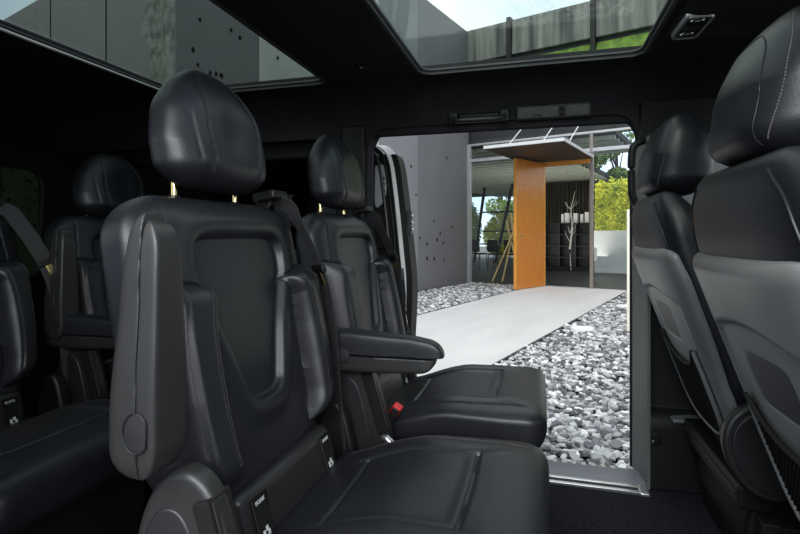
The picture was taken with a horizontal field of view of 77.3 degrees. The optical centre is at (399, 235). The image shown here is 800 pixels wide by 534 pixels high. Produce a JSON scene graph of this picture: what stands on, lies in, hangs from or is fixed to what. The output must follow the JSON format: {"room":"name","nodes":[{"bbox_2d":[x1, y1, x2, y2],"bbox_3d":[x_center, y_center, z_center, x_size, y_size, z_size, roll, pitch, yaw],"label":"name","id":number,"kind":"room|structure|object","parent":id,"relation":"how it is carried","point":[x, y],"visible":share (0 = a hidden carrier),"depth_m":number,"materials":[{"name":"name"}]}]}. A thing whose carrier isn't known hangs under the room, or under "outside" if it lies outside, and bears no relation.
{"room":"vehicle interior","nodes":[
{"label":"vehicle interior","id":0,"kind":"room"},
{"bbox_2d":[0,105,66,416],"bbox_3d":[-1.926,0.135,1.806,0.028,1.550,1.840,0,0,16],"label":"panel","id":1,"kind":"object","parent":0,"point":[27,142],"depth_m":2.43,"materials":[{"name":"grey plastic"}]},
{"bbox_2d":[0,167,38,274],"bbox_3d":[-1.946,-0.065,1.822,0.006,0.610,1.380,0,0,16],"label":"window","id":2,"kind":"structure","parent":1,"relation":"in","point":[18,188],"depth_m":2.38,"materials":[{"name":"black glass"}]},
{"bbox_2d":[3,0,174,83],"bbox_3d":[-7.019,-1.465,9.508,9.840,5.550,0.375,0,0,33],"label":"wall","id":3,"kind":"structure","parent":0,"point":[135,36],"depth_m":7.52,"materials":[{"name":"black concrete"}]},
{"bbox_2d":[67,141,373,424],"bbox_3d":[0.115,0.175,2.097,3.810,1.470,0.060,0,0,16],"label":"wall","id":4,"kind":"structure","parent":0,"point":[291,151],"depth_m":2.44,"materials":[{"name":"black"}]},
{"bbox_2d":[135,160,335,248],"bbox_3d":[-0.910,-0.140,2.389,1.360,0.480,0.004,0,0,16],"label":"window","id":5,"kind":"structure","parent":4,"relation":"in","point":[290,177],"depth_m":2.29,"materials":[{"name":"black glass"}]},
{"bbox_2d":[342,125,365,219],"bbox_3d":[-0.186,0.200,2.108,0.105,1.320,0.080,0,0,16],"label":"trim","id":6,"kind":"structure","parent":4,"relation":"attached to","point":[354,137],"depth_m":2.06,"materials":[{"name":"black plastic"}]},
{"bbox_2d":[374,145,417,335],"bbox_3d":[-0.445,0.249,2.352,1.065,1.328,0.130,0,0,16],"label":"sliding door","id":7,"kind":"structure","parent":4,"relation":"in","point":[391,190],"depth_m":2.20,"materials":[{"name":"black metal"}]},
{"bbox_2d":[342,93,663,226],"bbox_3d":[0.355,0.150,1.972,1.220,1.420,0.090,0,0,16],"label":"trim","id":8,"kind":"structure","parent":4,"relation":"attached to","point":[628,108],"depth_m":2.00,"materials":[{"name":"black plastic"}]},
{"bbox_2d":[547,458,650,496],"bbox_3d":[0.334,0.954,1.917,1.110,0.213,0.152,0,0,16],"label":"trim","id":9,"kind":"structure","parent":4,"relation":"attached to","point":[620,475],"depth_m":1.79,"materials":[{"name":"grey metal"}]},
{"bbox_2d":[627,132,652,205],"bbox_3d":[0.848,-0.210,1.739,0.121,0.300,0.043,0,0,-4],"label":"handle","id":10,"kind":"object","parent":4,"relation":"attached to","point":[633,147],"visible":0.58,"depth_m":1.72,"materials":[{"name":"black plastic"}]},
{"bbox_2d":[630,136,650,488],"bbox_3d":[0.857,0.260,1.789,0.039,1.200,0.175,0,0,16],"label":"trim","id":11,"kind":"structure","parent":4,"relation":"attached to","point":[640,302],"depth_m":1.79,"materials":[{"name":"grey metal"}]},
{"bbox_2d":[652,432,660,444],"bbox_3d":[0.867,0.685,1.689,0.026,0.040,0.012,0,0,16],"label":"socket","id":12,"kind":"object","parent":4,"relation":"attached to","point":[656,436],"depth_m":1.68,"materials":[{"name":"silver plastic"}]},
{"bbox_2d":[639,97,716,493],"bbox_3d":[1.036,0.195,1.732,0.380,1.330,0.204,0,0,16],"label":"trim","id":13,"kind":"structure","parent":4,"relation":"attached to","point":[673,459],"depth_m":1.71,"materials":[{"name":"black plastic"}]},
{"bbox_2d":[682,134,727,204],"bbox_3d":[1.014,-0.221,1.703,0.184,0.250,0.043,0,0,16],"label":"trim","id":14,"kind":"structure","parent":4,"relation":"attached to","point":[717,166],"depth_m":1.67,"materials":[{"name":"black plastic"}]},
{"bbox_2d":[175,0,471,290],"bbox_3d":[-0.565,-2.225,10.606,0.500,7.070,9.270,0,0,33],"label":"wall","id":15,"kind":"structure","parent":0,"point":[208,40],"depth_m":11.87,"materials":[{"name":"concrete"}]},
{"bbox_2d":[25,413,721,533],"bbox_3d":[-0.109,0.890,1.298,3.810,0.060,1.560,0,0,16],"label":"floor","id":16,"kind":"structure","parent":0,"point":[574,510],"depth_m":1.55,"materials":[{"name":"black carpet"}]},
{"bbox_2d":[0,199,144,533],"bbox_3d":[-0.991,0.262,1.228,0.737,1.196,0.705,0,0,16],"label":"passenger seat","id":17,"kind":"object","parent":16,"relation":"on","point":[58,474],"visible":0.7,"depth_m":1.23,"materials":[{"name":"black leather"}]},
{"bbox_2d":[0,399,122,533],"bbox_3d":[-0.872,0.513,1.173,0.478,0.150,0.524,0,0,16],"label":"seat cushion","id":18,"kind":"object","parent":17,"relation":"on","point":[51,460],"depth_m":1.05,"materials":[{"name":"black leather"}]},
{"bbox_2d":[44,153,152,502],"bbox_3d":[-0.817,0.273,1.813,0.737,1.174,0.693,0,0,16],"label":"passenger seat","id":19,"kind":"object","parent":16,"relation":"on","point":[102,182],"visible":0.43,"depth_m":1.66,"materials":[{"name":"black leather"}]},
{"bbox_2d":[100,70,550,533],"bbox_3d":[-0.103,0.262,0.933,0.737,1.196,0.693,0,0,16],"label":"passenger seat","id":20,"kind":"object","parent":16,"relation":"on","point":[223,373],"visible":1,"depth_m":0.90,"materials":[{"name":"black leather"}]},
{"bbox_2d":[271,435,550,533],"bbox_3d":[0.029,0.513,0.921,0.478,0.150,0.524,0,0,16],"label":"seat cushion","id":21,"kind":"object","parent":20,"relation":"on","point":[425,484],"depth_m":0.91,"materials":[{"name":"black leather"}]},
{"bbox_2d":[295,134,546,449],"bbox_3d":[0.074,0.262,1.564,0.737,1.196,0.693,0,0,16],"label":"passenger seat","id":22,"kind":"object","parent":16,"relation":"on","point":[384,396],"visible":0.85,"depth_m":1.41,"materials":[{"name":"black leather"}]},
{"bbox_2d":[387,364,546,447],"bbox_3d":[0.205,0.513,1.552,0.478,0.150,0.524,0,0,16],"label":"seat cushion","id":23,"kind":"object","parent":22,"relation":"on","point":[501,402],"depth_m":1.36,"materials":[{"name":"black leather"}]},
{"bbox_2d":[631,113,799,533],"bbox_3d":[1.070,0.260,1.338,0.781,1.200,0.554,0,0,16],"label":"seat","id":24,"kind":"object","parent":16,"relation":"on","point":[743,493],"visible":0.84,"depth_m":1.28,"materials":[{"name":"black leather"}]},
{"bbox_2d":[691,5,799,521],"bbox_3d":[0.886,0.260,0.683,0.781,1.200,0.554,0,0,16],"label":"seat","id":25,"kind":"object","parent":16,"relation":"on","point":[745,215],"visible":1,"depth_m":0.73,"materials":[{"name":"black leather"}]},
{"bbox_2d":[0,0,761,154],"bbox_3d":[-0.109,-0.525,1.298,3.810,0.230,1.760,0,0,16],"label":"ceiling","id":26,"kind":"structure","parent":0,"point":[87,109],"depth_m":1.85,"materials":[{"name":"black fabric"}]},
{"bbox_2d":[0,0,641,91],"bbox_3d":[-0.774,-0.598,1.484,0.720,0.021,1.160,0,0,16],"label":"trim","id":27,"kind":"structure","parent":26,"relation":"attached to","point":[5,29],"depth_m":1.72,"materials":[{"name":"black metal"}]},
{"bbox_2d":[355,64,366,68],"bbox_3d":[-0.136,-0.590,1.741,0.044,0.012,0.044,0,0,16],"label":"recessed light","id":28,"kind":"object","parent":26,"relation":"in","point":[358,66],"visible":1,"depth_m":1.73,"materials":[{"name":"black plastic"}]},
{"bbox_2d":[448,109,509,124],"bbox_3d":[0.301,-0.458,1.920,0.236,0.055,0.073,0,0,16],"label":"handle","id":29,"kind":"object","parent":26,"relation":"attached to","point":[455,118],"visible":1,"depth_m":1.90,"materials":[{"name":"grey plastic"}]},
{"bbox_2d":[362,0,678,74],"bbox_3d":[0.283,-0.599,1.188,0.765,0.019,1.160,0,0,16],"label":"trim","id":30,"kind":"structure","parent":26,"relation":"attached to","point":[371,5],"depth_m":1.66,"materials":[{"name":"black plastic"}]},
{"bbox_2d":[515,101,591,120],"bbox_3d":[0.571,-0.465,1.867,0.272,0.058,0.038,0,0,16],"label":"reading lamp","id":31,"kind":"object","parent":26,"relation":"attached to","point":[573,109],"visible":1,"depth_m":1.85,"materials":[{"name":"grey plastic"}]},
{"bbox_2d":[667,0,799,37],"bbox_3d":[0.971,-0.575,1.110,0.568,0.032,0.598,0,0,16],"label":"console","id":32,"kind":"object","parent":26,"relation":"attached to","point":[731,17],"visible":0.81,"depth_m":1.26},
{"bbox_2d":[671,14,714,39],"bbox_3d":[0.782,-0.562,1.339,0.068,0.016,0.150,0,0,14],"label":"ceiling lamp","id":33,"kind":"object","parent":32,"relation":"attached to","point":[682,31],"visible":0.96,"depth_m":1.33,"materials":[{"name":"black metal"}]},
{"bbox_2d":[683,24,700,30],"bbox_3d":[0.782,-0.559,1.339,0.036,0.007,0.036,0,0,14],"label":"switch","id":34,"kind":"object","parent":33,"relation":"attached to","point":[687,27],"depth_m":1.33,"materials":[{"name":"grey plastic"}]},
{"bbox_2d":[418,246,489,291],"bbox_3d":[8.214,1.375,12.551,80.000,0.070,90.001,0,0,33],"label":"ground","id":35,"kind":"structure","parent":0,"point":[482,248],"depth_m":43.23,"materials":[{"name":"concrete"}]},
{"bbox_2d":[472,202,481,252],"bbox_3d":[4.184,-0.479,32.292,2.319,3.735,2.303,0,0,16],"label":"shrub","id":36,"kind":"object","parent":35,"relation":"on","point":[475,215],"visible":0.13,"depth_m":31.81,"materials":[{"name":"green plant"}]},
{"bbox_2d":[485,196,512,240],"bbox_3d":[7.374,-2.548,34.623,4.817,7.728,4.289,0,0,16],"label":"tree","id":37,"kind":"object","parent":35,"relation":"on","point":[501,206],"visible":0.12,"depth_m":34.57,"materials":[{"name":"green plant"}]},
{"bbox_2d":[417,282,629,464],"bbox_3d":[2.674,1.310,6.829,9.156,0.127,11.341,0,0,32],"label":"gravel","id":38,"kind":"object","parent":35,"relation":"on","point":[609,326],"visible":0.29,"depth_m":5.21,"materials":[{"name":"grey gravel"}]},
{"bbox_2d":[542,442,551,449],"bbox_3d":[0.899,1.279,3.047,0.066,0.034,0.058,0,0,-33],"label":"chip","id":39,"kind":"object","parent":38,"relation":"on","point":[544,443],"visible":0.69,"depth_m":3.03,"materials":[{"name":"grey stone"}]},
{"bbox_2d":[551,448,561,450],"bbox_3d":[0.944,1.281,2.980,0.087,0.048,0.054,0,0,-34],"label":"chip","id":40,"kind":"object","parent":38,"relation":"on","point":[552,449],"visible":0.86,"depth_m":2.96,"materials":[{"name":"grey stone"}]},
{"bbox_2d":[553,425,564,430],"bbox_3d":[1.051,1.278,3.322,0.100,0.024,0.039,0,0,-21],"label":"chip","id":41,"kind":"object","parent":38,"relation":"on","point":[559,426],"visible":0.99,"depth_m":3.32,"materials":[{"name":"grey stone"}]},
{"bbox_2d":[557,437,565,441],"bbox_3d":[1.007,1.278,3.139,0.048,0.029,0.054,0,0,-23],"label":"chip","id":42,"kind":"object","parent":38,"relation":"on","point":[559,439],"visible":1,"depth_m":3.12,"materials":[{"name":"white stone"}]},
{"bbox_2d":[558,433,568,437],"bbox_3d":[1.058,1.291,3.216,0.086,0.032,0.056,0,0,-16],"label":"chip","id":43,"kind":"object","parent":38,"relation":"on","point":[561,435],"visible":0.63,"depth_m":3.21,"materials":[{"name":"grey stone"}]},
{"bbox_2d":[560,449,575,454],"bbox_3d":[0.997,1.281,2.966,0.099,0.037,0.040,0,0,1],"label":"chip","id":44,"kind":"object","parent":38,"relation":"on","point":[565,450],"visible":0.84,"depth_m":2.95,"materials":[{"name":"grey stone"}]},
{"bbox_2d":[566,428,576,432],"bbox_3d":[1.128,1.280,3.287,0.058,0.020,0.065,0,0,-20],"label":"chip","id":45,"kind":"object","parent":38,"relation":"on","point":[569,430],"visible":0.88,"depth_m":3.28,"materials":[{"name":"white stone"}]},
{"bbox_2d":[569,421,576,425],"bbox_3d":[1.169,1.278,3.376,0.049,0.035,0.095,0,0,-2],"label":"chip","id":46,"kind":"object","parent":38,"relation":"on","point":[572,423],"visible":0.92,"depth_m":3.37,"materials":[{"name":"grey stone"}]},
{"bbox_2d":[571,437,583,442],"bbox_3d":[1.109,1.282,3.130,0.065,0.030,0.081,0,0,43],"label":"chip","id":47,"kind":"object","parent":38,"relation":"on","point":[574,438],"visible":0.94,"depth_m":3.13,"materials":[{"name":"white stone"}]},
{"bbox_2d":[584,421,590,429],"bbox_3d":[1.275,1.283,3.387,0.054,0.037,0.082,0,0,16],"label":"chip","id":48,"kind":"object","parent":38,"relation":"on","point":[586,426],"visible":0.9,"depth_m":3.36,"materials":[{"name":"grey stone"}]},
{"bbox_2d":[588,441,593,447],"bbox_3d":[1.174,1.283,3.058,0.065,0.028,0.073,0,0,-4],"label":"chip","id":49,"kind":"object","parent":38,"relation":"on","point":[591,445],"visible":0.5,"depth_m":3.05,"materials":[{"name":"grey stone"}]},
{"bbox_2d":[587,429,596,432],"bbox_3d":[1.258,1.283,3.276,0.070,0.040,0.048,0,0,12],"label":"chip","id":50,"kind":"object","parent":38,"relation":"on","point":[588,430],"visible":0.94,"depth_m":3.27,"materials":[{"name":"white stone"}]},
{"bbox_2d":[592,437,599,442],"bbox_3d":[1.222,1.279,3.108,0.056,0.033,0.069,0,0,-11],"label":"chip","id":51,"kind":"object","parent":38,"relation":"on","point":[595,440],"visible":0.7,"depth_m":3.11,"materials":[{"name":"grey stone"}]},
{"bbox_2d":[591,457,600,462],"bbox_3d":[1.123,1.278,2.857,0.061,0.028,0.041,0,0,3],"label":"chip","id":52,"kind":"object","parent":38,"relation":"on","point":[594,459],"visible":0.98,"depth_m":2.84,"materials":[{"name":"grey stone"}]},
{"bbox_2d":[592,426,601,434],"bbox_3d":[1.291,1.284,3.286,0.052,0.055,0.098,0,0,2],"label":"chip","id":53,"kind":"object","parent":38,"relation":"on","point":[594,427],"visible":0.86,"depth_m":3.28,"materials":[{"name":"grey stone"}]},
{"bbox_2d":[591,453,606,464],"bbox_3d":[1.135,1.281,2.857,0.091,0.067,0.061,0,0,44],"label":"chip","id":54,"kind":"object","parent":38,"relation":"on","point":[594,455],"visible":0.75,"depth_m":2.85,"materials":[{"name":"grey stone"}]},
{"bbox_2d":[594,451,604,457],"bbox_3d":[1.173,1.283,2.940,0.061,0.028,0.070,0,0,-9],"label":"chip","id":55,"kind":"object","parent":38,"relation":"on","point":[602,453],"visible":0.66,"depth_m":2.93,"materials":[{"name":"grey stone"}]},
{"bbox_2d":[602,427,611,432],"bbox_3d":[1.365,1.279,3.279,0.094,0.048,0.050,0,0,-37],"label":"chip","id":56,"kind":"object","parent":38,"relation":"on","point":[606,429],"visible":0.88,"depth_m":3.26,"materials":[{"name":"grey stone"}]},
{"bbox_2d":[604,440,609,447],"bbox_3d":[1.284,1.283,3.085,0.064,0.036,0.041,0,0,-9],"label":"chip","id":57,"kind":"object","parent":38,"relation":"on","point":[606,445],"visible":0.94,"depth_m":3.07,"materials":[{"name":"grey stone"}]},
{"bbox_2d":[604,434,611,440],"bbox_3d":[1.326,1.284,3.190,0.048,0.041,0.055,0,0,20],"label":"chip","id":58,"kind":"object","parent":38,"relation":"on","point":[609,436],"visible":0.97,"depth_m":3.17,"materials":[{"name":"grey stone"}]},
{"bbox_2d":[613,432,621,437],"bbox_3d":[1.397,1.280,3.212,0.056,0.032,0.049,0,0,-43],"label":"chip","id":59,"kind":"object","parent":38,"relation":"on","point":[616,434],"visible":1,"depth_m":3.20,"materials":[{"name":"grey stone"}]},
{"bbox_2d":[615,462,628,468],"bbox_3d":[1.240,1.288,2.789,0.075,0.038,0.050,0,0,16],"label":"chip","id":60,"kind":"object","parent":38,"relation":"on","point":[616,464],"visible":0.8,"depth_m":2.79,"materials":[{"name":"grey stone"}]},
{"bbox_2d":[622,444,629,450],"bbox_3d":[1.387,1.281,3.029,0.056,0.024,0.082,0,-2,-34],"label":"chip","id":61,"kind":"object","parent":38,"relation":"on","point":[625,446],"visible":0.6,"depth_m":3.02,"materials":[{"name":"white stone"}]},
{"label":"chip","id":62,"kind":"object","parent":38,"relation":"on","visible":0},
{"bbox_2d":[604,450,613,458],"bbox_3d":[1.215,1.280,2.925,0.062,0.041,0.079,0,0,-19],"label":"chip","id":63,"kind":"object","parent":62,"relation":"on","point":[608,454],"visible":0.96,"depth_m":2.91,"materials":[{"name":"white stone"}]},
{"label":"chip","id":64,"kind":"object","parent":38,"relation":"on","visible":0},
{"bbox_2d":[623,452,629,458],"bbox_3d":[1.337,1.282,2.919,0.065,0.040,0.045,0,0,-32],"label":"chip","id":65,"kind":"object","parent":64,"relation":"on","point":[627,455],"visible":0.57,"depth_m":2.90,"materials":[{"name":"grey stone"}]},
{"label":"chip","id":66,"kind":"object","parent":38,"relation":"on","visible":0},
{"bbox_2d":[551,421,558,425],"bbox_3d":[1.055,1.281,3.395,0.066,0.039,0.065,0,0,-27],"label":"chip","id":67,"kind":"object","parent":66,"relation":"on","point":[555,423],"visible":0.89,"depth_m":3.38,"materials":[{"name":"grey stone"}]},
{"label":"chip","id":68,"kind":"object","parent":38,"relation":"on","visible":0},
{"bbox_2d":[570,420,580,425],"bbox_3d":[1.194,1.280,3.415,0.060,0.047,0.091,0,0,-12],"label":"chip","id":69,"kind":"object","parent":68,"relation":"on","point":[577,422],"visible":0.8,"depth_m":3.38,"materials":[{"name":"grey stone"}]},
{"label":"chip","id":70,"kind":"object","parent":38,"relation":"on","visible":0},
{"bbox_2d":[571,430,581,437],"bbox_3d":[1.136,1.277,3.224,0.098,0.043,0.041,0,0,-29],"label":"chip","id":71,"kind":"object","parent":70,"relation":"on","point":[575,433],"visible":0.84,"depth_m":3.21,"materials":[{"name":"grey stone"}]},
{"label":"chip","id":72,"kind":"object","parent":38,"relation":"on","visible":0},
{"bbox_2d":[539,446,549,449],"bbox_3d":[0.861,1.276,3.016,0.091,0.034,0.040,0,0,17],"label":"chip","id":73,"kind":"object","parent":72,"relation":"on","point":[541,447],"visible":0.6,"depth_m":3.00,"materials":[{"name":"grey stone"}]},
{"label":"chip","id":74,"kind":"object","parent":38,"relation":"on","visible":0},
{"bbox_2d":[593,445,600,451],"bbox_3d":[1.180,1.281,2.984,0.065,0.049,0.058,0,0,43],"label":"chip","id":75,"kind":"object","parent":74,"relation":"on","point":[596,447],"visible":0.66,"depth_m":2.98,"materials":[{"name":"grey stone"}]},
{"bbox_2d":[594,155,607,168],"bbox_3d":[11.731,-2.183,30.576,2.647,7.000,6.029,0,0,29],"label":"tree","id":76,"kind":"object","parent":35,"relation":"on","point":[597,161],"visible":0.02,"depth_m":30.37,"materials":[{"name":"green plant"}]},
{"bbox_2d":[416,286,626,376],"bbox_3d":[1.084,1.323,7.304,2.289,0.074,12.410,0,0,33],"label":"path","id":77,"kind":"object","parent":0,"point":[487,330],"visible":0.26,"depth_m":7.63,"materials":[{"name":"concrete"}]},
{"bbox_2d":[427,255,629,463],"bbox_3d":[6.580,1.334,15.533,22.000,0.072,30.800,0,0,33],"label":"floor","id":78,"kind":"structure","parent":0,"point":[554,276],"depth_m":15.27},
{"bbox_2d":[473,188,485,260],"bbox_3d":[4.041,-0.605,25.441,0.748,3.853,0.150,0,0,33],"label":"column","id":79,"kind":"structure","parent":78,"relation":"on","point":[484,189],"depth_m":25.36,"materials":[{"name":"metal"}]},
{"bbox_2d":[472,240,486,268],"bbox_3d":[3.030,0.723,19.155,0.491,1.151,0.463,0,0,-40],"label":"chair","id":80,"kind":"object","parent":78,"relation":"on","point":[475,243],"visible":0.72,"depth_m":18.99,"materials":[{"name":"black paint"}]},
{"bbox_2d":[479,243,503,244],"bbox_3d":[3.826,0.798,19.725,3.000,1.000,1.000,0,0,33],"label":"meeting table","id":81,"kind":"object","parent":78,"relation":"on","point":[479,243],"visible":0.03,"depth_m":19.73,"materials":[{"name":"metal"}]},
{"bbox_2d":[487,240,503,270],"bbox_3d":[3.584,0.723,18.792,0.463,1.151,0.491,0,0,41],"label":"chair","id":82,"kind":"object","parent":78,"relation":"on","point":[491,244],"visible":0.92,"depth_m":18.64,"materials":[{"name":"black paint"}]},
{"bbox_2d":[482,213,512,256],"bbox_3d":[6.276,-0.036,30.792,2.416,2.809,2.414,0,0,37],"label":"shrub","id":83,"kind":"object","parent":78,"relation":"on","point":[493,225],"visible":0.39,"depth_m":30.31,"materials":[{"name":"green plant"}]},
{"bbox_2d":[481,192,513,258],"bbox_3d":[8.118,-0.615,27.015,8.000,3.850,0.102,0,0,33],"label":"trim","id":84,"kind":"structure","parent":78,"relation":"on","point":[513,192],"depth_m":28.51,"materials":[{"name":"metal"}]},
{"bbox_2d":[492,213,513,280],"bbox_3d":[3.059,0.300,14.219,0.853,2.016,0.324,0,0,29],"label":"tripod","id":85,"kind":"object","parent":78,"relation":"on","point":[510,244],"visible":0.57,"depth_m":14.12,"materials":[{"name":"brown wood"}]},
{"bbox_2d":[494,183,513,262],"bbox_3d":[4.916,-0.605,23.673,1.046,3.864,0.150,0,0,33],"label":"column","id":86,"kind":"structure","parent":78,"relation":"on","point":[512,185],"depth_m":23.59,"materials":[{"name":"metal"}]},
{"bbox_2d":[504,240,513,270],"bbox_3d":[4.136,0.723,18.430,0.463,1.151,0.491,0,0,38],"label":"chair","id":87,"kind":"object","parent":78,"relation":"on","point":[505,241],"visible":0.33,"depth_m":18.34,"materials":[{"name":"black paint"}]},
{"bbox_2d":[546,434,556,441],"bbox_3d":[0.972,1.288,3.192,0.055,0.039,0.080,0,0,-16],"label":"chip","id":88,"kind":"object","parent":78,"relation":"on","point":[551,437],"visible":0.88,"depth_m":3.17,"materials":[{"name":"grey stone"}]},
{"bbox_2d":[543,159,589,285],"bbox_3d":[4.204,-0.295,12.678,1.190,3.210,0.140,0,0,33],"label":"door frame","id":89,"kind":"structure","parent":78,"relation":"on","point":[582,161],"depth_m":12.77,"materials":[{"name":"brown wood"}]},
{"bbox_2d":[514,158,544,289],"bbox_3d":[3.222,-0.275,12.417,0.198,3.170,1.378,0,0,44],"label":"entrance door","id":90,"kind":"structure","parent":89,"relation":"attached to","point":[529,176],"depth_m":12.34,"materials":[{"name":"orange wood"}]},
{"bbox_2d":[546,285,588,288],"bbox_3d":[4.224,1.298,12.664,1.100,0.025,0.200,0,0,33],"label":"trim","id":91,"kind":"structure","parent":78,"relation":"on","point":[546,285],"depth_m":12.72,"materials":[{"name":"metal"}]},
{"bbox_2d":[546,223,594,269],"bbox_3d":[6.722,0.390,19.969,1.920,1.820,0.420,0,0,33],"label":"shelf unit","id":92,"kind":"object","parent":78,"relation":"on","point":[557,242],"visible":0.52,"depth_m":20.07,"materials":[{"name":"black paint"}]},
{"bbox_2d":[561,214,564,222],"bbox_3d":[6.552,-0.700,20.092,0.100,0.360,0.200,0,0,33],"label":"box","id":93,"kind":"object","parent":92,"relation":"on","point":[562,215],"visible":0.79,"depth_m":20.02,"materials":[{"name":"white paper"}]},
{"bbox_2d":[565,213,569,222],"bbox_3d":[6.694,-0.720,19.999,0.160,0.400,0.200,0,0,33],"label":"box","id":94,"kind":"object","parent":92,"relation":"on","point":[567,217],"visible":0.89,"depth_m":19.92,"materials":[{"name":"white paper"}]},
{"bbox_2d":[573,213,577,222],"bbox_3d":[6.971,-0.710,19.819,0.140,0.380,0.200,0,0,33],"label":"box","id":95,"kind":"object","parent":92,"relation":"on","point":[575,215],"visible":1,"depth_m":19.75,"materials":[{"name":"white paper"}]},
{"bbox_2d":[580,214,583,222],"bbox_3d":[7.171,-0.690,19.687,0.100,0.340,0.200,0,0,33],"label":"box","id":96,"kind":"object","parent":92,"relation":"on","point":[581,215],"visible":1,"depth_m":19.61,"materials":[{"name":"white paper"}]},
{"bbox_2d":[585,212,588,222],"bbox_3d":[7.322,-0.730,19.588,0.120,0.420,0.200,0,0,33],"label":"box","id":97,"kind":"object","parent":92,"relation":"on","point":[586,213],"visible":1,"depth_m":19.51,"materials":[{"name":"white paper"}]},
{"bbox_2d":[565,193,578,269],"bbox_3d":[6.504,-0.196,18.937,0.531,2.993,0.255,0,0,16],"label":"branch","id":98,"kind":"object","parent":78,"relation":"on","point":[570,215],"visible":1,"depth_m":18.92,"materials":[{"name":"white wood"}]},
{"bbox_2d":[568,451,578,460],"bbox_3d":[1.008,1.285,2.901,0.041,0.042,0.100,0,0,-13],"label":"chip","id":99,"kind":"object","parent":78,"relation":"on","point":[573,456],"visible":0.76,"depth_m":2.90,"materials":[{"name":"grey stone"}]},
{"bbox_2d":[570,326,594,332],"bbox_3d":[2.516,1.288,6.892,0.312,0.065,0.220,0,0,16],"label":"stone","id":100,"kind":"object","parent":78,"relation":"on","point":[572,328],"visible":0.79,"depth_m":6.84,"materials":[{"name":"white stone"}]},
{"bbox_2d":[594,248,597,283],"bbox_3d":[5.249,0.808,13.536,0.180,0.980,0.180,0,0,33],"label":"post","id":101,"kind":"object","parent":78,"relation":"on","point":[595,249],"visible":0.47,"depth_m":13.51,"materials":[{"name":"white"}]},
{"bbox_2d":[594,132,627,182],"bbox_3d":[10.968,-2.761,22.275,4.631,8.154,4.268,0,0,40],"label":"tree","id":102,"kind":"object","parent":78,"relation":"on","point":[617,172],"visible":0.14,"depth_m":21.98,"materials":[{"name":"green plant"}]},
{"bbox_2d":[594,131,634,167],"bbox_3d":[12.510,-3.859,28.005,4.755,10.346,4.158,0,0,31],"label":"tree","id":103,"kind":"object","parent":78,"relation":"on","point":[631,135],"visible":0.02,"depth_m":28.37,"materials":[{"name":"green plant"}]},
{"bbox_2d":[608,439,622,449],"bbox_3d":[1.320,1.277,3.063,0.075,0.053,0.064,0,0,-3],"label":"chip","id":104,"kind":"object","parent":78,"relation":"on","point":[615,444],"visible":0.97,"depth_m":3.05,"materials":[{"name":"grey stone"}]},
{"bbox_2d":[612,450,622,457],"bbox_3d":[1.277,1.284,2.946,0.058,0.043,0.059,0,0,-2],"label":"chip","id":105,"kind":"object","parent":78,"relation":"on","point":[616,453],"visible":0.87,"depth_m":2.92,"materials":[{"name":"white stone"}]},
{"bbox_2d":[616,304,626,309],"bbox_3d":[4.088,1.288,9.064,0.294,0.065,0.247,0,0,-13],"label":"stone","id":106,"kind":"object","parent":78,"relation":"on","point":[619,305],"visible":0.56,"depth_m":9.03,"materials":[{"name":"white stone"}]},
{"bbox_2d":[468,125,631,196],"bbox_3d":[4.888,-2.565,22.472,11.830,0.250,17.040,0,0,33],"label":"ceiling","id":107,"kind":"structure","parent":0,"point":[497,177],"depth_m":18.19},
{"bbox_2d":[546,180,606,222],"bbox_3d":[7.481,-1.265,22.114,3.100,2.250,0.120,0,0,33],"label":"curtain","id":108,"kind":"object","parent":107,"relation":"hanging from","point":[557,194],"visible":0.43,"depth_m":22.16,"materials":[{"name":"black fabric"}]},
{"bbox_2d":[470,0,651,140],"bbox_3d":[7.086,-4.210,10.947,12.130,3.300,0.540,0,0,33],"label":"metal frame","id":109,"kind":"structure","parent":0,"point":[594,40],"depth_m":12.96,"materials":[{"name":"metal"}]},
{"bbox_2d":[483,126,593,162],"bbox_3d":[3.304,-2.551,11.677,1.760,1.272,2.660,0,0,33],"label":"canopy","id":110,"kind":"object","parent":109,"relation":"attached to","point":[555,149],"visible":0.85,"depth_m":11.20,"materials":[{"name":"white metal"}]},
{"bbox_2d":[468,127,631,288],"bbox_3d":[6.178,-0.635,11.386,10.130,3.890,0.124,0,0,33],"label":"trim","id":111,"kind":"structure","parent":109,"relation":"attached to","point":[591,149],"depth_m":12.29,"materials":[{"name":"metal"}]},
{"bbox_2d":[542,31,649,54],"bbox_3d":[6.683,-4.160,10.577,10.400,1.440,1.000,0,0,33],"label":"grass","id":112,"kind":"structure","parent":109,"relation":"on","point":[637,39],"depth_m":12.06,"materials":[{"name":"green plant"}]},
{"bbox_2d":[467,0,666,61],"bbox_3d":[7.064,-5.345,11.003,12.230,0.910,0.370,0,0,33],"label":"wall","id":113,"kind":"structure","parent":0,"point":[569,24],"depth_m":12.72,"materials":[{"name":"concrete"}]},
{"bbox_2d":[594,230,626,273],"bbox_3d":[11.941,0.560,14.594,12.000,1.500,0.300,0,0,33],"label":"wall","id":114,"kind":"structure","parent":0,"point":[611,246],"depth_m":17.41,"materials":[{"name":"white paint"}]},
{"bbox_2d":[594,176,629,230],"bbox_3d":[12.261,-1.116,15.142,12.066,2.152,1.596,0,0,33],"label":"clipped hedge","id":115,"kind":"object","parent":114,"relation":"on","point":[612,202],"visible":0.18,"depth_m":17.73,"materials":[{"name":"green plant"}]},
{"bbox_2d":[627,209,629,330],"bbox_3d":[4.291,0.475,6.137,2.740,1.670,0.270,0,0,33],"label":"wall","id":116,"kind":"structure","parent":0,"point":[628,210],"depth_m":6.76,"materials":[{"name":"white paint"}]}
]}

